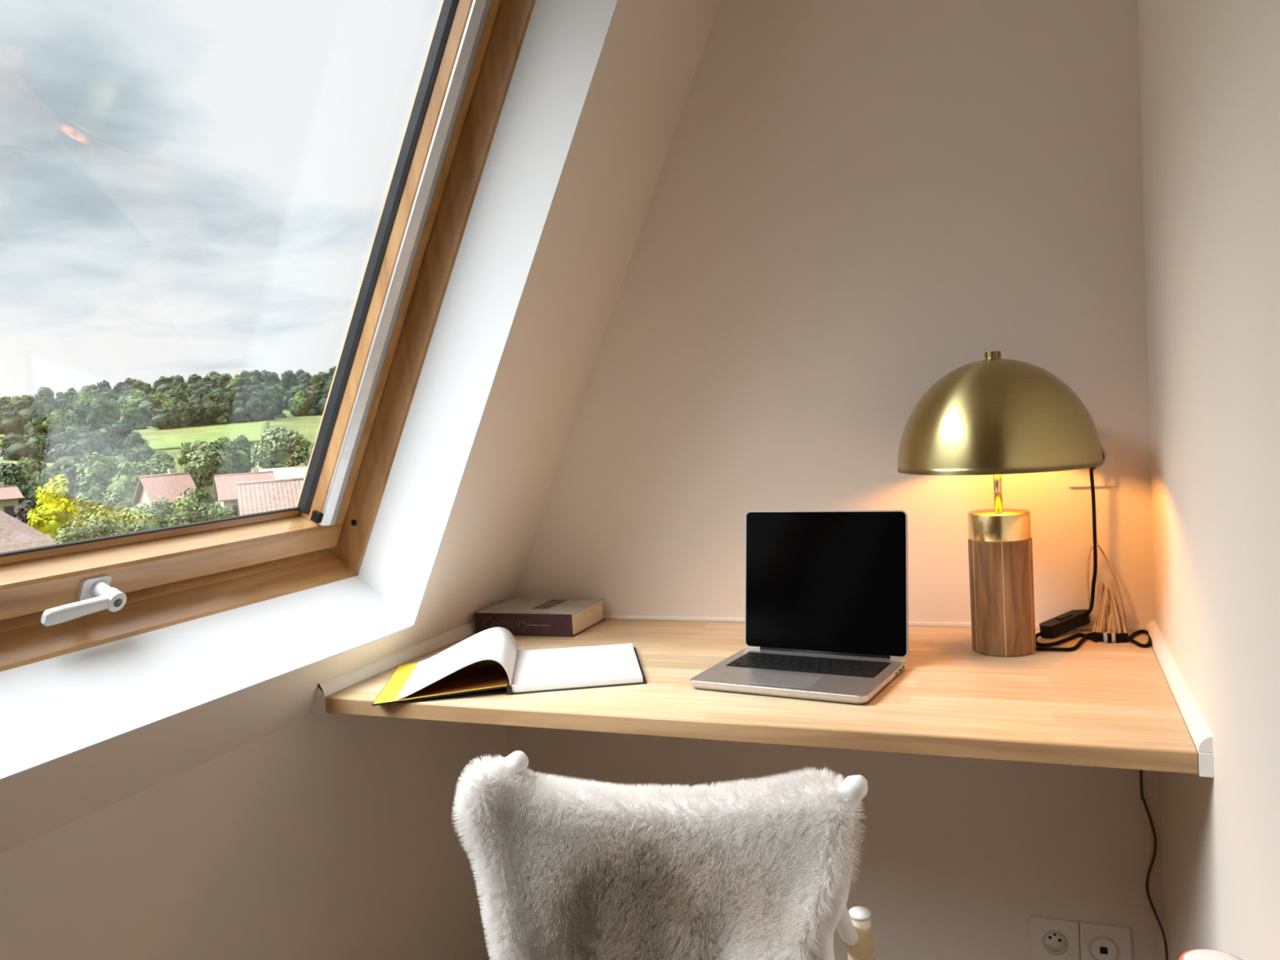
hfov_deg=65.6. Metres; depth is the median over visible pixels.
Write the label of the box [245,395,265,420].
tree
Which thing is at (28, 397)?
tree
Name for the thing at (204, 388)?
tree
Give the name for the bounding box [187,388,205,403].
tree
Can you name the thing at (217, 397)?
tree
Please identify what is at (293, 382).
tree
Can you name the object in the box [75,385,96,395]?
tree
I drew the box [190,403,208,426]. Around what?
tree
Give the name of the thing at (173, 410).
tree
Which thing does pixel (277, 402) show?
tree
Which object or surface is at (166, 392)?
tree
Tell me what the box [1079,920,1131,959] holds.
wall socket
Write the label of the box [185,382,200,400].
tree
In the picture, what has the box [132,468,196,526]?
house
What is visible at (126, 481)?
tree
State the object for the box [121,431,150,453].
tree
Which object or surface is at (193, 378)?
tree
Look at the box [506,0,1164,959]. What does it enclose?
wall
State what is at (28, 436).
tree
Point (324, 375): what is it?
tree
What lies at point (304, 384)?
tree
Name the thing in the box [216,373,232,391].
tree
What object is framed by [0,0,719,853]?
wall
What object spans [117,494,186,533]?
shrub
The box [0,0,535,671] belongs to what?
window
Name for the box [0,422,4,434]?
tree
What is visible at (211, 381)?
tree
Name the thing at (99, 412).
tree
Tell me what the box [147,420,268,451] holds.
field
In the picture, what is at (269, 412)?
tree
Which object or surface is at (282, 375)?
tree
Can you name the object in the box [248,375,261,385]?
tree
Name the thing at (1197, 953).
post
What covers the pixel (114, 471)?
tree
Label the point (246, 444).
tree
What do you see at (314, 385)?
tree
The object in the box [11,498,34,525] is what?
shrub
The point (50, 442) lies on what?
tree
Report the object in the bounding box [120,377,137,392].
tree
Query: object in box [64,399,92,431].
tree
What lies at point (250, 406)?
tree
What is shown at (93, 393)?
tree
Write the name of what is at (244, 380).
tree
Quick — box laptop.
[689,510,908,703]
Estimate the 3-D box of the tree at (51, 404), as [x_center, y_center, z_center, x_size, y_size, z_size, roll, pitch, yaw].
[-230.431,-27.229,387.087,9.993,12.133,11.925,-4,4,-15]
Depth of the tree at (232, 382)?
490.19 m
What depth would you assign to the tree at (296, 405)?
390.90 m
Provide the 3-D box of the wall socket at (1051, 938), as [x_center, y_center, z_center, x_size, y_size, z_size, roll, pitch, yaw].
[0.800,0.888,1.914,0.085,0.087,0.010,-2,4,22]
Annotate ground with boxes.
[0,394,323,524]
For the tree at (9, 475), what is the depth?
125.55 m
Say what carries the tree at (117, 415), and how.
on the ground
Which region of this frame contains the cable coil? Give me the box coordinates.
[1086,542,1128,633]
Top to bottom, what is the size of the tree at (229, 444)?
9.110 m
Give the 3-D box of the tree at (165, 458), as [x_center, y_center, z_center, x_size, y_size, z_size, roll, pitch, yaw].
[-103.381,-2.619,212.894,7.089,7.925,6.918,-3,4,13]
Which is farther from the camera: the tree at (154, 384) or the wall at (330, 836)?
the tree at (154, 384)
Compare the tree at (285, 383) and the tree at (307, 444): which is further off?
the tree at (285, 383)
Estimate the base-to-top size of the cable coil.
0.169 m
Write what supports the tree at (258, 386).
on the ground
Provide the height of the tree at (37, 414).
12.238 m
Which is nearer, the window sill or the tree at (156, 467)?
the window sill
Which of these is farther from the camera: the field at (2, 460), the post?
the field at (2, 460)
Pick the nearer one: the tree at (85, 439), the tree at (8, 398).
the tree at (85, 439)
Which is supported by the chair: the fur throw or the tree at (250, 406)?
the fur throw
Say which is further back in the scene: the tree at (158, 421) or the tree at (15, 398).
the tree at (15, 398)
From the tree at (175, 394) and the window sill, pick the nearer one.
the window sill
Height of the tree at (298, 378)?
9.015 m
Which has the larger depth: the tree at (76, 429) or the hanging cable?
the tree at (76, 429)
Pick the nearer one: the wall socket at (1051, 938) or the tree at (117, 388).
the wall socket at (1051, 938)
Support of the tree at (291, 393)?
on the ground
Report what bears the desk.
attached to the wall at (854, 204)
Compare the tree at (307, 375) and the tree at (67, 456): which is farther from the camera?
the tree at (307, 375)
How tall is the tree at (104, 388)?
10.103 m
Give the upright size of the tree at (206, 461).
10.602 m
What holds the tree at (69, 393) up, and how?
on the ground
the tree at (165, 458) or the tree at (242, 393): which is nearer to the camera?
the tree at (165, 458)
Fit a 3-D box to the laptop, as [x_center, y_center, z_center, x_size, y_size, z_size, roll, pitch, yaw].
[0.265,0.195,1.642,0.297,0.262,0.266,-1,4,30]
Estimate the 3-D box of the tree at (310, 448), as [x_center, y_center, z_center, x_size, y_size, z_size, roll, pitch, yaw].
[-78.608,-5.792,238.724,6.199,7.258,6.049,-5,4,-18]
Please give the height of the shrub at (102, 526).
5.618 m
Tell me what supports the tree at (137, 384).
on the ground
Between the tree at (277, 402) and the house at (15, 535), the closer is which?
the house at (15, 535)
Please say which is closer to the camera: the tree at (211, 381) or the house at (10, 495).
the house at (10, 495)
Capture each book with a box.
[372,626,646,706]
[474,597,604,636]
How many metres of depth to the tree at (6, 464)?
195.46 m
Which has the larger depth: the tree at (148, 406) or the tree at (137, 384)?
the tree at (137, 384)
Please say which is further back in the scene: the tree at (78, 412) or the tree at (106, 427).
the tree at (78, 412)
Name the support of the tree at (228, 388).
on the ground
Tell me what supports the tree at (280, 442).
on the ground
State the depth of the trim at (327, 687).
1.88 m
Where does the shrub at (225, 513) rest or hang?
on the ground
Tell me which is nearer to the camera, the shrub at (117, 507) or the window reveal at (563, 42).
the window reveal at (563, 42)
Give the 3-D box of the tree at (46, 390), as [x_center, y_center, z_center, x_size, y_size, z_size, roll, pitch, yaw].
[-313.757,-42.528,521.680,12.143,13.537,11.014,-5,4,-20]
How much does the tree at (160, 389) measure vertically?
8.382 m
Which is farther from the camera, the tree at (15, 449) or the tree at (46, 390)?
the tree at (46, 390)
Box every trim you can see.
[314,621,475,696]
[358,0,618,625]
[603,614,1144,631]
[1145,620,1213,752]
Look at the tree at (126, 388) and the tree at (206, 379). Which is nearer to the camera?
the tree at (126, 388)
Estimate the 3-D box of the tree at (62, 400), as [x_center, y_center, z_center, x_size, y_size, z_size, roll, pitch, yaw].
[-244.544,-29.984,419.226,12.663,10.185,10.690,-2,4,15]
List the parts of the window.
lever, handle, sash, frame, sash, blind rail, frame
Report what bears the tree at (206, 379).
on the ground
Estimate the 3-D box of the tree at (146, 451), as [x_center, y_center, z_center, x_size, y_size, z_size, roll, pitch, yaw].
[-110.108,-3.726,220.222,7.614,8.568,9.086,-5,4,-16]
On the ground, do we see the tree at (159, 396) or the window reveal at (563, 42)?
the tree at (159, 396)
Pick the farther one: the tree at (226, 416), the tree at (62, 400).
the tree at (62, 400)
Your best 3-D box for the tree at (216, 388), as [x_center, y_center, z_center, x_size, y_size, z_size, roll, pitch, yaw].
[-176.695,-33.815,418.981,10.133,10.882,9.190,-5,4,-27]
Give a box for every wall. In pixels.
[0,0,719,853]
[0,713,508,959]
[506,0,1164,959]
[1137,0,1279,959]
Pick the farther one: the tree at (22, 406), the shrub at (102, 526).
the tree at (22, 406)
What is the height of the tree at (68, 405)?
9.234 m
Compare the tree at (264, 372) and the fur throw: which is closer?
the fur throw
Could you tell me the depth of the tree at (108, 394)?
432.32 m
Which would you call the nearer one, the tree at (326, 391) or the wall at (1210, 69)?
the wall at (1210, 69)
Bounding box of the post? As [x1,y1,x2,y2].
[1178,948,1241,959]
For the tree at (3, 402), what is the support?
on the ground
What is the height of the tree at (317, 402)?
10.929 m
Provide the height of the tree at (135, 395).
12.983 m
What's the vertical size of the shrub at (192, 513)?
5.827 m
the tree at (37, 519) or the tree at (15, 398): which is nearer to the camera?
the tree at (37, 519)
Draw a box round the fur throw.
[451,754,867,959]
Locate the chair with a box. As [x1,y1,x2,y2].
[498,751,875,959]
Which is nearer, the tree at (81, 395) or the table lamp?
the table lamp
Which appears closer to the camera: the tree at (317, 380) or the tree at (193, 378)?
the tree at (317, 380)
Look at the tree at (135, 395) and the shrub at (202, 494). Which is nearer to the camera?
the shrub at (202, 494)
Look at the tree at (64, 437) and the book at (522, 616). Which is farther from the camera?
the tree at (64, 437)
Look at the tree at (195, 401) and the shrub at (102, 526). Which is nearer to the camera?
the shrub at (102, 526)
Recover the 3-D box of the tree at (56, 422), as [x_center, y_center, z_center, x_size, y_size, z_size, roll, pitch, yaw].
[-205.549,-20.546,349.475,8.598,9.481,8.811,-3,4,9]
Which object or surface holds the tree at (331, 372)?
on the ground
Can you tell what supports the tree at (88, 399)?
on the ground
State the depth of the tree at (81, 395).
418.05 m
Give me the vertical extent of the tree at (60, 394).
9.740 m
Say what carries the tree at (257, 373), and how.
on the ground
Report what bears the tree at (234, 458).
on the ground
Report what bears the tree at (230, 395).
on the ground
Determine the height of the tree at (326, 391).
8.419 m
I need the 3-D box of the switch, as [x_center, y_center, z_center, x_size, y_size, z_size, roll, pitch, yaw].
[0.782,0.264,1.828,0.119,0.037,0.028,-6,4,-29]
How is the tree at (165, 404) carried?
on the ground
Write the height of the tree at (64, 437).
7.506 m
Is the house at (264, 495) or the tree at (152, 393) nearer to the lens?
the house at (264, 495)
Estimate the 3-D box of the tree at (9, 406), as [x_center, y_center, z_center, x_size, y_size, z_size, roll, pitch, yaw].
[-240.851,-24.686,381.731,12.154,10.114,10.260,-3,4,4]
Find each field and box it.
[0,450,18,466]
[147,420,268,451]
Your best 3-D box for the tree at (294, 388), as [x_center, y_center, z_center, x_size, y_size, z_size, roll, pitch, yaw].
[-155.783,-37.919,446.842,8.509,9.605,8.303,-7,5,-44]
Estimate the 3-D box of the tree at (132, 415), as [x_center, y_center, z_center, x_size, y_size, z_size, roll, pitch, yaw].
[-183.676,-22.524,359.636,7.919,8.496,9.450,-7,5,-44]
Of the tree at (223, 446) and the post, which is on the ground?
the tree at (223, 446)
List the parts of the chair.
post, rail, post, arm, arm post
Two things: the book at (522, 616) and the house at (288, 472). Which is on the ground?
the house at (288, 472)
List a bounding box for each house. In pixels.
[0,482,24,516]
[0,510,57,552]
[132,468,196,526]
[213,468,275,515]
[236,470,306,515]
[258,462,307,479]
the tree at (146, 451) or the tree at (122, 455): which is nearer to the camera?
the tree at (122, 455)
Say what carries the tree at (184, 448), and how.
on the ground
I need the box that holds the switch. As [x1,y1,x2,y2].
[1039,608,1090,638]
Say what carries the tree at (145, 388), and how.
on the ground
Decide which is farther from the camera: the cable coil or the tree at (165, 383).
the tree at (165, 383)
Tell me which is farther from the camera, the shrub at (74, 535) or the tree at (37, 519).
the tree at (37, 519)
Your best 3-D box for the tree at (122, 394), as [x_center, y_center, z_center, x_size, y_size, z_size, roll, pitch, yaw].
[-236.605,-36.756,457.548,8.501,9.082,9.373,-7,5,-44]
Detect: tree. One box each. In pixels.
[0,396,10,406]
[0,402,14,420]
[0,410,26,435]
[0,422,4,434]
[0,432,29,460]
[0,462,27,478]
[0,462,36,504]
[4,395,12,402]
[8,397,32,424]
[10,395,21,404]
[15,456,35,478]
[19,394,35,403]
[21,459,77,511]
[22,400,52,435]
[22,431,33,442]
[24,431,48,460]
[26,474,85,542]
[26,506,64,540]
[31,386,54,399]
[37,435,62,462]
[38,394,62,413]
[41,408,71,434]
[46,442,90,514]
[55,430,77,445]
[56,393,67,399]
[56,396,69,413]
[61,400,74,425]
[62,389,76,402]
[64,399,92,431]
[64,422,89,443]
[68,390,91,403]
[72,451,119,509]
[73,431,103,454]
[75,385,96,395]
[83,396,118,432]
[86,386,105,398]
[86,396,97,402]
[92,430,113,456]
[94,389,119,400]
[96,379,115,392]
[98,422,114,449]
[99,459,151,511]
[103,386,116,398]
[106,421,137,452]
[107,398,121,420]
[108,448,144,473]
[111,466,119,473]
[112,382,123,398]
[115,387,141,408]
[116,391,124,398]
[119,388,152,417]
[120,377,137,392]
[121,386,129,391]
[121,406,146,429]
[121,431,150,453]
[131,379,145,388]
[131,444,156,462]
[137,395,162,425]
[138,384,153,395]
[144,449,177,468]
[146,458,173,475]
[149,391,164,398]
[150,407,178,429]
[151,380,158,391]
[151,391,165,401]
[153,375,173,392]
[156,387,164,393]
[160,400,177,408]
[162,389,168,399]
[163,404,182,427]
[164,385,189,405]
[169,374,184,388]
[176,399,193,426]
[176,440,194,472]
[177,382,187,395]
[181,439,233,506]
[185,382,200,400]
[187,373,202,385]
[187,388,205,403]
[187,398,204,405]
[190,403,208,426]
[196,379,206,387]
[199,385,210,400]
[201,376,212,382]
[201,388,229,405]
[202,400,221,425]
[205,370,220,384]
[205,382,220,390]
[206,380,219,386]
[212,386,226,394]
[213,439,229,456]
[215,400,234,423]
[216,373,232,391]
[217,435,248,462]
[223,389,242,408]
[224,449,251,474]
[225,373,242,389]
[225,386,232,392]
[230,384,254,404]
[230,399,248,422]
[233,375,254,386]
[233,434,256,466]
[239,370,257,377]
[244,399,264,421]
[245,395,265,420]
[248,369,266,382]
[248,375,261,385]
[248,382,266,392]
[249,426,311,472]
[251,389,268,401]
[255,447,275,469]
[261,368,271,381]
[261,381,271,389]
[262,400,276,420]
[263,383,284,407]
[264,371,281,386]
[271,392,286,417]
[276,382,286,400]
[279,376,293,391]
[280,369,293,379]
[283,388,296,408]
[284,385,300,399]
[286,371,297,387]
[287,390,309,416]
[291,438,311,459]
[294,368,305,380]
[295,375,306,386]
[296,377,312,393]
[299,371,312,379]
[301,441,314,466]
[303,383,324,395]
[303,388,327,415]
[309,373,325,393]
[318,372,328,384]
[320,378,333,396]
[323,375,333,387]
[324,387,329,398]
[326,365,336,376]
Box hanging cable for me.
[1139,769,1168,959]
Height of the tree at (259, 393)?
9.647 m
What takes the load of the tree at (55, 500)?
on the ground
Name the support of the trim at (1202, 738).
attached to the wall at (1210, 69)
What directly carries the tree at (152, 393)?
on the ground
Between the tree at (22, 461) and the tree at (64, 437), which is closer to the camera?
the tree at (22, 461)
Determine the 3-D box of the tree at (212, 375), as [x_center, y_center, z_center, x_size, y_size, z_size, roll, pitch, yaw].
[-235.254,-54.598,551.708,12.200,12.482,11.065,-1,4,35]
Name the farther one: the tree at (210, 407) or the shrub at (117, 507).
the tree at (210, 407)
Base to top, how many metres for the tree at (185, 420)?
10.156 m
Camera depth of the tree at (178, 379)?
511.58 m
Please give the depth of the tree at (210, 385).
467.62 m
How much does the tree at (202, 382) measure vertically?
10.908 m
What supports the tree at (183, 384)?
on the ground
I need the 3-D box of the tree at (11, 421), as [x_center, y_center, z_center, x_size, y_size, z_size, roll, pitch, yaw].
[-220.158,-19.937,347.837,8.819,9.375,10.447,-3,4,10]
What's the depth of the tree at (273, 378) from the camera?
533.00 m
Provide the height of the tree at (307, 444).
7.768 m
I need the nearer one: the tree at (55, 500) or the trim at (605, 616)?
the trim at (605, 616)
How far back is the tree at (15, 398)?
471.64 m
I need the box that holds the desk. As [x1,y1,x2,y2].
[324,618,1198,773]
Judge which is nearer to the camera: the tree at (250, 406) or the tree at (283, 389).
the tree at (250, 406)
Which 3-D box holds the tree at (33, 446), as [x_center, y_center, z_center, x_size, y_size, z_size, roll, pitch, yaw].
[-165.061,-9.167,272.886,7.662,8.220,8.448,-3,4,0]
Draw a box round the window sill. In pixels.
[0,575,413,781]
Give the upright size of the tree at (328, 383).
11.717 m
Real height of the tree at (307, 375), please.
9.763 m
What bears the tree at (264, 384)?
on the ground
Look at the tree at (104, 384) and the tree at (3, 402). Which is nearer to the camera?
the tree at (3, 402)
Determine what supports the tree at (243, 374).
on the ground
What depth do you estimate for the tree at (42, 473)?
127.65 m
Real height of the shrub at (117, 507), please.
5.884 m
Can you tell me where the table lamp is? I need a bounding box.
[897,351,1151,657]
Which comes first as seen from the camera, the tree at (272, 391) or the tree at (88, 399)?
the tree at (88, 399)
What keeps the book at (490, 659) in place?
on the desk
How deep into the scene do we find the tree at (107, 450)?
275.78 m
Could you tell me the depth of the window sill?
1.46 m
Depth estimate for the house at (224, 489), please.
108.02 m
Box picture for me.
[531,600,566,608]
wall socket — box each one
[1030,914,1079,959]
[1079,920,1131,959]
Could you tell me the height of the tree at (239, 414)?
8.975 m
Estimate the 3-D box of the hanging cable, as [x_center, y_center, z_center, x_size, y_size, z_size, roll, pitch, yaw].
[0.892,0.697,1.802,0.101,0.778,0.125,-2,4,22]
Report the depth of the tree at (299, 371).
570.57 m
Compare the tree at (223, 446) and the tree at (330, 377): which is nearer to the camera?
the tree at (223, 446)
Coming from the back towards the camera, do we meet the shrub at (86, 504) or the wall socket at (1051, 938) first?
the shrub at (86, 504)
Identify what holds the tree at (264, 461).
on the ground
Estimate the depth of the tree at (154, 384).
542.06 m
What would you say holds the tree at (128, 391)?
on the ground
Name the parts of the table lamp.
stem, lamp shade, power cord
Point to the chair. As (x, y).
(855, 928)
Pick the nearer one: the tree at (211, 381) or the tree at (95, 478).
the tree at (95, 478)
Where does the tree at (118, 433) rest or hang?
on the ground
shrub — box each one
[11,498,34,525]
[53,520,91,544]
[66,492,108,537]
[83,505,142,538]
[98,489,137,533]
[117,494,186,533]
[168,489,221,526]
[174,487,222,519]
[214,506,236,519]

